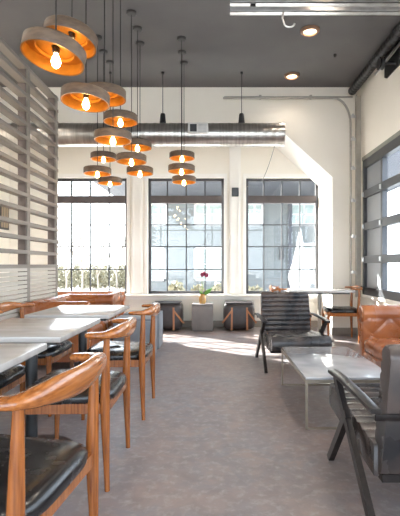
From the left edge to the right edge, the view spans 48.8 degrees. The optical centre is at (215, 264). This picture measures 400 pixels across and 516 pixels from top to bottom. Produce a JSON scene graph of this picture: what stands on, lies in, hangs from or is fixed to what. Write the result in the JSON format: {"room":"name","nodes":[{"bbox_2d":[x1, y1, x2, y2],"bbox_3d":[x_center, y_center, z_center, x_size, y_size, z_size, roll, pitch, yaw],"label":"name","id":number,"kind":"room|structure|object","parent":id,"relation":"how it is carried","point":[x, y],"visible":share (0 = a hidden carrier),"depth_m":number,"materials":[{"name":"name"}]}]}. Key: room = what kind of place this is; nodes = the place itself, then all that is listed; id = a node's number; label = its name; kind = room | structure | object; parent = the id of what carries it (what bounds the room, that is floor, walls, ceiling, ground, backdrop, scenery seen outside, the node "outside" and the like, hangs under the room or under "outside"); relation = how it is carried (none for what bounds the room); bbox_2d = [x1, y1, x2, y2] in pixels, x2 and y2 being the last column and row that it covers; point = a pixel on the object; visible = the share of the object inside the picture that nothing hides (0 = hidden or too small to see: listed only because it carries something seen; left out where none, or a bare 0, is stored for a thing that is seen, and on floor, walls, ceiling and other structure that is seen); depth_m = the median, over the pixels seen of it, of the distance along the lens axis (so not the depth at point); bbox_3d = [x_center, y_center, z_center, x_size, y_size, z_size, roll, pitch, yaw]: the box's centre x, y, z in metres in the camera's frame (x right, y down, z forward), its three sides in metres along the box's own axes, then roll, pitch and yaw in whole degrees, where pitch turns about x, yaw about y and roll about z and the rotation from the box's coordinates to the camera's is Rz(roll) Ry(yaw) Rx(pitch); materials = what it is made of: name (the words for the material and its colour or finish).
{"room":"cafe","nodes":[
{"label":"cafe","id":0,"kind":"room"},
{"bbox_2d":[0,147,8,291],"bbox_3d":[-3.800,-0.850,2.540,0.200,3.940,11.080,0,0,0],"label":"wall","id":1,"kind":"structure","parent":0,"point":[4,242],"depth_m":7.70,"materials":[{"name":"beige paint"}]},
{"bbox_2d":[0,206,8,229],"bbox_3d":[-3.683,-0.830,7.643,0.034,0.440,0.320,0,0,0],"label":"picture frame","id":2,"kind":"object","parent":1,"relation":"attached to","point":[4,211],"visible":0.6,"depth_m":7.63,"materials":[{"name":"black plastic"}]},
{"bbox_2d":[1,207,7,227],"bbox_3d":[-3.668,-0.830,7.643,0.004,0.380,0.260,0,0,0],"label":"print","id":3,"kind":"object","parent":2,"relation":"attached to","point":[4,211],"depth_m":7.63},
{"bbox_2d":[9,147,318,320],"bbox_3d":[-0.725,-0.630,7.980,5.950,3.500,0.200,0,0,0],"label":"wall","id":4,"kind":"structure","parent":0,"point":[71,160],"depth_m":7.88,"materials":[{"name":"beige paint"}]},
{"bbox_2d":[58,178,126,293],"bbox_3d":[-2.275,-0.511,7.957,1.361,2.078,0.085,0,0,0],"label":"window","id":5,"kind":"structure","parent":4,"relation":"in","point":[71,199],"depth_m":7.93,"materials":[{"name":"brown metal"}]},
{"bbox_2d":[47,174,319,293],"bbox_3d":[-0.576,-0.530,7.862,4.868,2.180,0.035,0,0,0],"label":"trim","id":6,"kind":"structure","parent":4,"relation":"attached to","point":[127,176],"depth_m":7.84,"materials":[{"name":"white paint"}]},
{"bbox_2d":[131,147,240,293],"bbox_3d":[-0.533,-0.794,7.848,1.946,2.628,0.065,0,0,0],"label":"trim","id":7,"kind":"structure","parent":4,"relation":"attached to","point":[234,152],"depth_m":7.83,"materials":[{"name":"white paint"}]},
{"bbox_2d":[148,178,223,293],"bbox_3d":[-0.537,-0.511,7.957,1.361,2.078,0.085,0,0,0],"label":"window","id":8,"kind":"structure","parent":4,"relation":"in","point":[167,199],"depth_m":7.93,"materials":[{"name":"brown metal"}]},
{"bbox_2d":[125,294,317,298],"bbox_3d":[-0.920,0.575,7.805,5.560,0.090,0.150,0,0,0],"label":"trim","id":9,"kind":"structure","parent":4,"relation":"attached to","point":[128,296],"depth_m":7.77,"materials":[{"name":"white paint"}]},
{"bbox_2d":[232,188,238,196],"bbox_3d":[0.340,-1.280,7.777,0.120,0.150,0.073,0,0,0],"label":"wall speaker","id":10,"kind":"object","parent":4,"relation":"attached to","point":[235,191],"visible":1,"depth_m":7.74,"materials":[{"name":"black plastic"}]},
{"bbox_2d":[233,188,237,194],"bbox_3d":[0.340,-1.280,7.743,0.090,0.120,0.004,0,0,0],"label":"speaker grille","id":11,"kind":"object","parent":10,"relation":"attached to","point":[235,190],"depth_m":7.74,"materials":[{"name":"metal"}]},
{"bbox_2d":[182,321,317,326],"bbox_3d":[-0.920,1.062,7.867,5.560,0.115,0.026,0,0,0],"label":"baseboard","id":12,"kind":"structure","parent":4,"relation":"attached to","point":[187,323],"depth_m":7.86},
{"bbox_2d":[246,178,317,293],"bbox_3d":[1.190,-0.511,7.957,1.305,2.078,0.085,0,0,0],"label":"window","id":13,"kind":"structure","parent":4,"relation":"in","point":[263,199],"depth_m":7.93,"materials":[{"name":"brown metal"}]},
{"bbox_2d":[0,87,356,327],"bbox_3d":[-0.725,-0.850,7.440,5.950,3.940,0.880,0,0,0],"label":"wall","id":14,"kind":"structure","parent":0,"point":[320,128],"depth_m":7.00,"materials":[{"name":"beige paint"}]},
{"bbox_2d":[223,97,351,289],"bbox_3d":[1.123,-1.119,6.930,2.025,3.038,0.032,0,0,0],"label":"conduit pipe","id":15,"kind":"object","parent":14,"relation":"attached to","point":[336,98],"visible":0.98,"depth_m":6.92,"materials":[{"name":"grey metal"}]},
{"bbox_2d":[224,95,352,97],"bbox_3d":[1.145,-2.652,6.974,2.030,0.060,0.048,0,0,0],"label":"conduit pipe","id":16,"kind":"object","parent":14,"relation":"attached to","point":[259,95],"visible":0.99,"depth_m":6.96,"materials":[{"name":"grey metal"}]},
{"bbox_2d":[276,134,332,333],"bbox_3d":[-0.920,-0.494,7.439,5.560,3.228,0.881,0,0,0],"label":"trim","id":17,"kind":"structure","parent":14,"relation":"attached to","point":[291,150],"depth_m":7.38,"materials":[{"name":"white paint"}]},
{"bbox_2d":[332,328,356,334],"bbox_3d":[2.045,1.062,6.990,0.410,0.115,0.020,0,0,0],"label":"baseboard","id":18,"kind":"structure","parent":14,"relation":"attached to","point":[335,331],"depth_m":6.98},
{"bbox_2d":[0,327,399,515],"bbox_3d":[-0.700,1.180,2.440,6.400,0.120,11.280,0,0,0],"label":"floor","id":19,"kind":"structure","parent":0,"point":[220,434],"depth_m":2.82,"materials":[{"name":"concrete"}]},
{"bbox_2d":[0,364,24,395],"bbox_3d":[-1.461,0.713,2.580,0.538,0.814,0.620,0,0,0],"label":"chair","id":20,"kind":"object","parent":19,"relation":"on","point":[11,378],"visible":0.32,"depth_m":2.61,"materials":[{"name":"black leather"}]},
{"bbox_2d":[0,343,46,373],"bbox_3d":[-1.100,0.744,1.670,0.620,0.752,0.780,0,0,0],"label":"dining table","id":21,"kind":"object","parent":19,"relation":"on","point":[11,354],"visible":1,"depth_m":1.86,"materials":[{"name":"laminate"}]},
{"bbox_2d":[0,37,57,320],"bbox_3d":[-2.134,-0.545,3.256,0.103,3.330,5.112,0,0,0],"label":"slatted screen","id":22,"kind":"object","parent":19,"relation":"on","point":[25,293],"visible":0.66,"depth_m":4.87,"materials":[{"name":"grey wood"}]},
{"bbox_2d":[0,302,73,416],"bbox_3d":[-1.471,0.713,3.500,0.538,0.814,0.620,0,0,0],"label":"chair","id":23,"kind":"object","parent":19,"relation":"on","point":[53,353],"visible":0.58,"depth_m":3.48,"materials":[{"name":"brown wood"}]},
{"bbox_2d":[0,318,100,440],"bbox_3d":[-1.100,0.744,2.625,0.620,0.752,0.780,0,0,0],"label":"dining table","id":24,"kind":"object","parent":19,"relation":"on","point":[51,331],"visible":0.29,"depth_m":2.59,"materials":[{"name":"metal"}]},
{"bbox_2d":[0,352,106,515],"bbox_3d":[-0.664,0.713,1.394,0.539,0.814,0.620,0,0,6],"label":"chair","id":25,"kind":"object","parent":19,"relation":"on","point":[37,475],"visible":1,"depth_m":1.33,"materials":[{"name":"brown wood"}]},
{"bbox_2d":[0,291,125,317],"bbox_3d":[-2.290,0.769,6.599,1.724,0.702,0.758,0,0,0],"label":"leather sofa","id":26,"kind":"object","parent":19,"relation":"on","point":[120,296],"visible":0.16,"depth_m":6.82,"materials":[{"name":"brown leather"}]},
{"bbox_2d":[24,294,115,361],"bbox_3d":[-1.699,0.756,5.270,0.718,0.727,1.344,0,0,0],"label":"leather sofa","id":27,"kind":"object","parent":19,"relation":"on","point":[67,299],"visible":0.36,"depth_m":5.02,"materials":[{"name":"brown leather"}]},
{"bbox_2d":[90,323,102,339],"bbox_3d":[-1.590,0.756,5.020,0.500,0.168,0.492,0,0,0],"label":"seat cushion","id":28,"kind":"object","parent":27,"relation":"on","point":[98,327],"depth_m":5.02,"materials":[{"name":"leather"}]},
{"bbox_2d":[100,319,112,330],"bbox_3d":[-1.590,0.756,5.520,0.500,0.168,0.492,0,0,0],"label":"seat cushion","id":29,"kind":"object","parent":27,"relation":"on","point":[108,324],"depth_m":5.43,"materials":[{"name":"leather"}]},
{"bbox_2d":[24,305,129,364],"bbox_3d":[-1.090,0.744,3.600,0.620,0.752,0.780,0,0,0],"label":"dining table","id":30,"kind":"object","parent":19,"relation":"on","point":[104,312],"visible":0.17,"depth_m":3.52,"materials":[{"name":"metal"}]},
{"bbox_2d":[25,317,136,491],"bbox_3d":[-0.729,0.713,2.435,0.539,0.814,0.620,0,0,0],"label":"chair","id":31,"kind":"object","parent":19,"relation":"on","point":[112,384],"visible":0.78,"depth_m":2.18,"materials":[{"name":"brown wood"}]},
{"bbox_2d":[81,302,159,419],"bbox_3d":[-0.714,0.713,3.430,0.539,0.814,0.620,0,0,0],"label":"chair","id":32,"kind":"object","parent":19,"relation":"on","point":[141,351],"visible":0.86,"depth_m":3.20,"materials":[{"name":"brown wood"}]},
{"bbox_2d":[113,315,156,353],"bbox_3d":[-0.985,0.882,5.420,0.470,0.475,0.400,0,0,0],"label":"side table","id":33,"kind":"object","parent":19,"relation":"on","point":[135,337],"visible":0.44,"depth_m":5.22,"materials":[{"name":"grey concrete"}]},
{"bbox_2d":[123,310,162,348],"bbox_3d":[-0.983,0.882,5.980,0.475,0.475,0.400,0,0,0],"label":"side table","id":34,"kind":"object","parent":19,"relation":"on","point":[160,315],"visible":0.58,"depth_m":5.91,"materials":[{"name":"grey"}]},
{"bbox_2d":[152,301,184,329],"bbox_3d":[-0.835,0.871,7.570,0.592,0.466,0.460,0,0,0],"label":"pouf","id":35,"kind":"object","parent":19,"relation":"on","point":[172,310],"visible":0.7,"depth_m":7.37,"materials":[{"name":"black leather"}]},
{"bbox_2d":[192,303,212,330],"bbox_3d":[-0.228,0.892,7.520,0.355,0.455,0.320,0,0,0],"label":"plant stand","id":36,"kind":"object","parent":19,"relation":"on","point":[202,314],"visible":0.99,"depth_m":7.36,"materials":[{"name":"beige concrete"}]},
{"bbox_2d":[199,294,205,303],"bbox_3d":[-0.230,0.583,7.500,0.124,0.165,0.124,0,0,0],"label":"flower vase","id":37,"kind":"object","parent":36,"relation":"on","point":[202,298],"visible":1,"depth_m":7.46,"materials":[{"name":"gold ceramic"}]},
{"bbox_2d":[200,272,211,294],"bbox_3d":[-0.170,0.325,7.481,0.221,0.413,0.059,0,0,0],"label":"flower","id":38,"kind":"object","parent":37,"relation":"on","point":[203,274],"visible":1,"depth_m":7.47,"materials":[{"name":"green plant"}]},
{"bbox_2d":[222,301,256,329],"bbox_3d":[0.393,0.871,7.570,0.592,0.466,0.460,0,0,0],"label":"pouf","id":39,"kind":"object","parent":19,"relation":"on","point":[236,314],"visible":1,"depth_m":7.36,"materials":[{"name":"black leather"}]},
{"bbox_2d":[269,285,310,329],"bbox_3d":[1.069,0.713,6.459,0.539,0.814,0.620,0,0,-3],"label":"chair","id":40,"kind":"object","parent":19,"relation":"on","point":[272,288],"visible":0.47,"depth_m":6.20,"materials":[{"name":"brown wood"}]},
{"bbox_2d":[255,292,331,372],"bbox_3d":[0.838,0.733,4.858,0.726,0.809,0.993,0,0,-2],"label":"lounge chair","id":41,"kind":"object","parent":19,"relation":"on","point":[284,317],"visible":0.97,"depth_m":5.15,"materials":[{"name":"grey leather"}]},
{"bbox_2d":[284,288,354,341],"bbox_3d":[1.500,0.744,6.500,0.920,0.752,0.620,0,0,0],"label":"bistro table","id":42,"kind":"object","parent":19,"relation":"on","point":[319,291],"visible":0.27,"depth_m":6.47,"materials":[{"name":"laminate"}]},
{"bbox_2d":[281,347,380,429],"bbox_3d":[0.915,0.942,3.535,0.620,0.356,1.116,0,0,0],"label":"coffee table","id":43,"kind":"object","parent":19,"relation":"on","point":[312,364],"visible":0.77,"depth_m":3.36,"materials":[{"name":"grey stone"}]},
{"bbox_2d":[322,285,362,342],"bbox_3d":[1.871,0.713,6.519,0.539,0.814,0.620,0,0,6],"label":"chair","id":44,"kind":"object","parent":19,"relation":"on","point":[350,311],"visible":0.87,"depth_m":6.28,"materials":[{"name":"brown wood"}]},
{"bbox_2d":[327,344,399,515],"bbox_3d":[0.986,0.733,2.222,0.726,0.809,0.993,0,0,1],"label":"lounge chair","id":45,"kind":"object","parent":19,"relation":"on","point":[368,414],"visible":0.99,"depth_m":1.90,"materials":[{"name":"black leather"}]},
{"bbox_2d":[358,305,399,367],"bbox_3d":[1.799,0.756,3.500,0.818,0.727,1.724,0,0,0],"label":"leather sofa","id":46,"kind":"object","parent":19,"relation":"on","point":[379,325],"visible":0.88,"depth_m":4.19,"materials":[{"name":"brown leather"}]},
{"bbox_2d":[364,338,399,360],"bbox_3d":[1.690,0.756,3.845,0.600,0.168,0.682,0,0,0],"label":"seat cushion","id":47,"kind":"object","parent":46,"relation":"on","point":[373,347],"depth_m":3.92,"materials":[{"name":"leather"}]},
{"bbox_2d":[0,0,399,86],"bbox_3d":[-0.700,-2.895,2.440,6.400,0.150,11.280,0,0,0],"label":"ceiling","id":48,"kind":"structure","parent":0,"point":[219,45],"depth_m":5.59,"materials":[{"name":"grey paint"}]},
{"bbox_2d":[20,0,86,75],"bbox_3d":[-0.880,-1.945,2.394,0.340,1.750,0.339,0,0,0],"label":"pendant lamp","id":49,"kind":"object","parent":48,"relation":"hanging from","point":[51,50],"visible":1,"depth_m":2.40,"materials":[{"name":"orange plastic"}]},
{"bbox_2d":[43,0,97,58],"bbox_3d":[-0.924,-2.087,2.793,0.340,1.465,0.340,0,0,0],"label":"pendant lamp","id":50,"kind":"object","parent":48,"relation":"hanging from","point":[82,33],"visible":0.56,"depth_m":2.72,"materials":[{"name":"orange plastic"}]},
{"bbox_2d":[60,0,109,112],"bbox_3d":[-0.918,-1.955,3.098,0.337,1.730,0.337,0,0,0],"label":"pendant lamp","id":51,"kind":"object","parent":48,"relation":"hanging from","point":[85,97],"visible":1,"depth_m":3.10,"materials":[{"name":"orange metal"}]},
{"bbox_2d":[83,34,110,177],"bbox_3d":[-1.468,-1.948,5.450,0.334,1.745,0.334,0,0,0],"label":"pendant lamp","id":52,"kind":"object","parent":48,"relation":"hanging from","point":[97,170],"visible":0.96,"depth_m":5.43,"materials":[{"name":"orange metal"}]},
{"bbox_2d":[90,49,115,162],"bbox_3d":[-1.488,-2.083,5.820,0.334,1.475,0.334,0,0,0],"label":"pendant lamp","id":53,"kind":"object","parent":48,"relation":"hanging from","point":[103,156],"visible":0.94,"depth_m":5.80,"materials":[{"name":"orange metal"}]},
{"bbox_2d":[89,0,125,106],"bbox_3d":[-0.882,-2.040,3.480,0.334,1.560,0.334,0,0,0],"label":"pendant lamp","id":54,"kind":"object","parent":48,"relation":"hanging from","point":[117,93],"visible":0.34,"depth_m":3.48,"materials":[{"name":"orange metal"}]},
{"bbox_2d":[98,60,121,186],"bbox_3d":[-1.474,-1.950,6.120,0.334,1.740,0.334,0,0,0],"label":"pendant lamp","id":55,"kind":"object","parent":48,"relation":"hanging from","point":[110,181],"visible":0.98,"depth_m":6.07,"materials":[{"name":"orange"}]},
{"bbox_2d":[94,127,131,145],"bbox_3d":[-0.941,-1.952,4.020,0.334,1.735,0.334,0,0,0],"label":"pendant lamp","id":56,"kind":"object","parent":48,"relation":"hanging from","point":[113,136],"visible":1,"depth_m":3.97,"materials":[{"name":"brown wood"}]},
{"bbox_2d":[103,0,137,127],"bbox_3d":[-0.951,-2.095,4.380,0.334,1.450,0.334,0,0,0],"label":"pendant lamp","id":57,"kind":"object","parent":48,"relation":"hanging from","point":[122,118],"visible":1,"depth_m":4.38,"materials":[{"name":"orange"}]},
{"bbox_2d":[116,9,146,165],"bbox_3d":[-0.945,-1.960,4.920,0.334,1.720,0.334,0,0,0],"label":"pendant lamp","id":58,"kind":"object","parent":48,"relation":"hanging from","point":[131,158],"visible":1,"depth_m":4.91,"materials":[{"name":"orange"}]},
{"bbox_2d":[123,26,151,151],"bbox_3d":[-0.937,-2.083,5.250,0.334,1.475,0.334,0,0,0],"label":"pendant lamp","id":59,"kind":"object","parent":48,"relation":"hanging from","point":[138,144],"visible":0.84,"depth_m":5.25,"materials":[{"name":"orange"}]},
{"bbox_2d":[127,41,152,176],"bbox_3d":[-0.967,-1.965,5.600,0.334,1.710,0.334,0,0,0],"label":"pendant lamp","id":60,"kind":"object","parent":48,"relation":"hanging from","point":[135,170],"visible":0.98,"depth_m":5.55,"materials":[{"name":"brown wood"}]},
{"bbox_2d":[0,72,284,146],"bbox_3d":[-1.330,-2.273,6.433,4.641,1.094,0.383,0,0,0],"label":"ventilation duct","id":61,"kind":"object","parent":48,"relation":"hanging from","point":[162,134],"visible":0.66,"depth_m":6.30,"materials":[{"name":"metal"}]},
{"bbox_2d":[188,122,207,133],"bbox_3d":[-0.257,-1.942,6.285,0.286,0.155,0.070,0,0,0],"label":"air register","id":62,"kind":"object","parent":61,"relation":"attached to","point":[193,127],"depth_m":6.25,"materials":[{"name":"white metal"}]},
{"bbox_2d":[198,124,206,131],"bbox_3d":[-0.192,-1.940,6.247,0.116,0.110,0.006,0,0,0],"label":"grille","id":63,"kind":"object","parent":61,"relation":"attached to","point":[201,127],"depth_m":6.24,"materials":[{"name":"metal"}]},
{"bbox_2d":[168,36,194,174],"bbox_3d":[-0.430,-1.965,5.480,0.334,1.710,0.334,0,0,0],"label":"pendant lamp","id":64,"kind":"object","parent":48,"relation":"hanging from","point":[181,168],"visible":1,"depth_m":5.48,"materials":[{"name":"brown wood"}]},
{"bbox_2d":[169,50,194,161],"bbox_3d":[-0.451,-2.090,5.840,0.334,1.460,0.334,0,0,0],"label":"pendant lamp","id":65,"kind":"object","parent":48,"relation":"hanging from","point":[175,155],"visible":0.9,"depth_m":5.79,"materials":[{"name":"brown wood"}]},
{"bbox_2d":[172,60,195,185],"bbox_3d":[-0.447,-1.960,6.140,0.334,1.720,0.334,0,0,0],"label":"pendant lamp","id":66,"kind":"object","parent":48,"relation":"hanging from","point":[184,180],"visible":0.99,"depth_m":6.08,"materials":[{"name":"brown wood"}]},
{"bbox_2d":[284,72,299,79],"bbox_3d":[1.130,-2.803,6.550,0.230,0.034,0.230,0,0,0],"label":"recessed light","id":67,"kind":"object","parent":48,"relation":"in","point":[290,75],"visible":1,"depth_m":6.54,"materials":[{"name":"beige"}]},
{"bbox_2d":[300,25,319,36],"bbox_3d":[1.130,-2.803,5.290,0.230,0.034,0.230,0,0,0],"label":"recessed light","id":68,"kind":"object","parent":48,"relation":"in","point":[309,30],"visible":1,"depth_m":5.28,"materials":[{"name":"beige glass"}]},
{"bbox_2d":[230,0,399,14],"bbox_3d":[1.167,-2.628,4.224,2.065,0.434,0.072,0,0,0],"label":"ceiling track","id":69,"kind":"object","parent":48,"relation":"hanging from","point":[237,7],"visible":1,"depth_m":4.20,"materials":[{"name":"metal"}]},
{"bbox_2d":[281,11,294,27],"bbox_3d":[0.690,-2.332,4.190,0.136,0.160,0.018,0,0,0],"label":"hook","id":70,"kind":"object","parent":69,"relation":"hanging from","point":[284,24],"visible":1,"depth_m":4.18,"materials":[{"name":"white metal"}]},
{"bbox_2d":[357,65,399,327],"bbox_3d":[2.350,-0.850,2.540,0.200,3.940,11.080,0,0,0],"label":"wall","id":71,"kind":"structure","parent":0,"point":[380,96],"depth_m":6.17,"materials":[{"name":"beige paint"}]},
{"bbox_2d":[351,95,360,296],"bbox_3d":[2.158,-1.050,6.761,0.155,3.100,0.062,0,0,0],"label":"door track","id":72,"kind":"object","parent":71,"relation":"attached to","point":[357,116],"visible":0.99,"depth_m":6.78,"materials":[{"name":"grey metal"}]},
{"bbox_2d":[348,22,399,94],"bbox_3d":[2.120,-2.700,5.295,0.132,0.128,3.129,0,0,0],"label":"flexible duct","id":73,"kind":"object","parent":71,"relation":"attached to","point":[394,37],"visible":0.94,"depth_m":5.73,"materials":[{"name":"black metal"}]},
{"bbox_2d":[361,294,399,304],"bbox_3d":[2.235,0.470,2.830,0.070,0.040,7.660,0,0,0],"label":"trim","id":74,"kind":"structure","parent":71,"relation":"attached to","point":[362,295],"depth_m":5.84,"materials":[{"name":"white paint"}]},
{"bbox_2d":[362,135,399,301],"bbox_3d":[2.253,-0.545,2.830,0.114,2.050,7.660,0,0,0],"label":"door","id":75,"kind":"structure","parent":71,"relation":"in","point":[376,258],"depth_m":6.12,"materials":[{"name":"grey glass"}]},
{"bbox_2d":[362,130,399,160],"bbox_3d":[2.232,-1.593,2.840,0.035,0.055,7.680,0,0,0],"label":"trim","id":76,"kind":"structure","parent":71,"relation":"attached to","point":[396,134],"depth_m":5.87,"materials":[{"name":"white paint"}]},
{"bbox_2d":[374,39,399,77],"bbox_3d":[2.139,-2.598,5.150,0.218,0.325,1.400,0,0,0],"label":"bracket","id":77,"kind":"object","parent":71,"relation":"attached to","point":[389,63],"visible":1,"depth_m":5.50,"materials":[{"name":"metal"}]},
{"label":"outside","id":78,"kind":"structure","parent":0,"visible":0},
{"bbox_2d":[58,271,399,291],"bbox_3d":[0.000,1.345,15.000,120.000,0.150,150.000,0,0,0],"label":"ground","id":79,"kind":"structure","parent":78,"point":[391,274],"depth_m":23.28,"materials":[{"name":"white concrete"}]},
{"bbox_2d":[58,264,77,288],"bbox_3d":[-8.050,0.632,22.994,1.542,1.338,1.028,0,0,0],"label":"shrub","id":80,"kind":"object","parent":79,"relation":"on","point":[61,273],"visible":0.59,"depth_m":22.82,"materials":[{"name":"green plant"}]},
{"bbox_2d":[58,226,87,290],"bbox_3d":[-5.642,-0.177,17.143,1.311,2.901,1.116,0,0,-15],"label":"bare tree","id":81,"kind":"object","parent":79,"relation":"on","point":[80,229],"visible":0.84,"depth_m":17.02,"materials":[{"name":"grey plant"}]},
{"bbox_2d":[58,223,89,290],"bbox_3d":[-6.656,-0.355,20.626,1.040,3.255,2.043,0,0,18],"label":"bare tree","id":82,"kind":"object","parent":79,"relation":"on","point":[77,228],"visible":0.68,"depth_m":20.82,"materials":[{"name":"grey plant"}]},
{"bbox_2d":[70,264,84,285],"bbox_3d":[-8.200,0.618,26.005,1.552,1.376,0.951,0,0,0],"label":"shrub","id":83,"kind":"object","parent":79,"relation":"on","point":[77,273],"visible":0.33,"depth_m":25.79,"materials":[{"name":"green plant"}]},
{"bbox_2d":[78,264,107,288],"bbox_3d":[-6.431,0.625,23.000,1.530,1.365,0.970,0,0,0],"label":"shrub","id":84,"kind":"object","parent":79,"relation":"on","point":[86,281],"visible":0.74,"depth_m":22.84,"materials":[{"name":"green plant"}]},
{"bbox_2d":[78,236,114,290],"bbox_3d":[-4.890,0.016,17.994,1.848,2.512,0.964,0,0,42],"label":"bare tree","id":85,"kind":"object","parent":79,"relation":"on","point":[102,258],"visible":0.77,"depth_m":17.89,"materials":[{"name":"grey plant"}]},
{"bbox_2d":[102,264,114,285],"bbox_3d":[-6.397,0.611,26.008,1.548,1.350,0.976,0,0,0],"label":"shrub","id":86,"kind":"object","parent":79,"relation":"on","point":[105,266],"visible":0.25,"depth_m":25.85,"materials":[{"name":"green plant"}]},
{"bbox_2d":[96,229,124,289],"bbox_3d":[-4.888,-0.380,21.859,2.426,3.306,1.420,0,0,0],"label":"bare tree","id":87,"kind":"object","parent":79,"relation":"on","point":[123,244],"visible":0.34,"depth_m":21.96,"materials":[{"name":"grey plant"}]},
{"bbox_2d":[110,264,124,288],"bbox_3d":[-4.810,0.620,22.994,1.556,1.340,0.976,0,0,0],"label":"shrub","id":88,"kind":"object","parent":79,"relation":"on","point":[120,273],"visible":0.43,"depth_m":22.80,"materials":[{"name":"green plant"}]},
{"bbox_2d":[168,281,184,290],"bbox_3d":[-1.178,0.862,13.010,0.710,0.841,0.496,0,0,19],"label":"shrub","id":89,"kind":"object","parent":79,"relation":"on","point":[172,287],"visible":0.27,"depth_m":12.96,"materials":[{"name":"green plant"}]},
{"bbox_2d":[190,284,204,290],"bbox_3d":[-0.542,0.945,13.389,0.696,0.706,0.484,0,0,0],"label":"shrub","id":90,"kind":"object","parent":79,"relation":"on","point":[198,287],"visible":0.15,"depth_m":13.36,"materials":[{"name":"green plant"}]},
{"bbox_2d":[210,281,220,290],"bbox_3d":[0.021,0.894,12.803,0.649,0.809,0.402,0,0,0],"label":"shrub","id":91,"kind":"object","parent":79,"relation":"on","point":[215,287],"visible":0.17,"depth_m":12.76,"materials":[{"name":"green plant"}]},
{"bbox_2d":[94,150,399,290],"bbox_3d":[1.100,-1.730,18.800,9.600,6.000,12.400,0,0,0],"label":"neighbouring building","id":92,"kind":"structure","parent":79,"relation":"on","point":[176,212],"depth_m":16.00,"materials":[{"name":"grey"}]},
{"bbox_2d":[248,284,266,290],"bbox_3d":[1.162,0.932,13.187,1.018,0.700,0.682,0,0,0],"label":"shrub","id":93,"kind":"object","parent":79,"relation":"on","point":[253,288],"visible":0.07,"depth_m":13.16,"materials":[{"name":"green plant"}]},
{"bbox_2d":[288,229,311,287],"bbox_3d":[2.195,0.170,11.500,0.585,2.200,0.585,0,0,22],"label":"patio umbrella","id":94,"kind":"object","parent":79,"relation":"on","point":[305,275],"visible":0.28,"depth_m":11.35,"materials":[{"name":"white fabric"}]},
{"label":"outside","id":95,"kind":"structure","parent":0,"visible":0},
{"bbox_2d":[388,278,399,287],"bbox_3d":[13.000,1.265,15.000,6.000,0.010,150.000,0,0,0],"label":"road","id":96,"kind":"structure","parent":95,"point":[392,282],"depth_m":30.80,"materials":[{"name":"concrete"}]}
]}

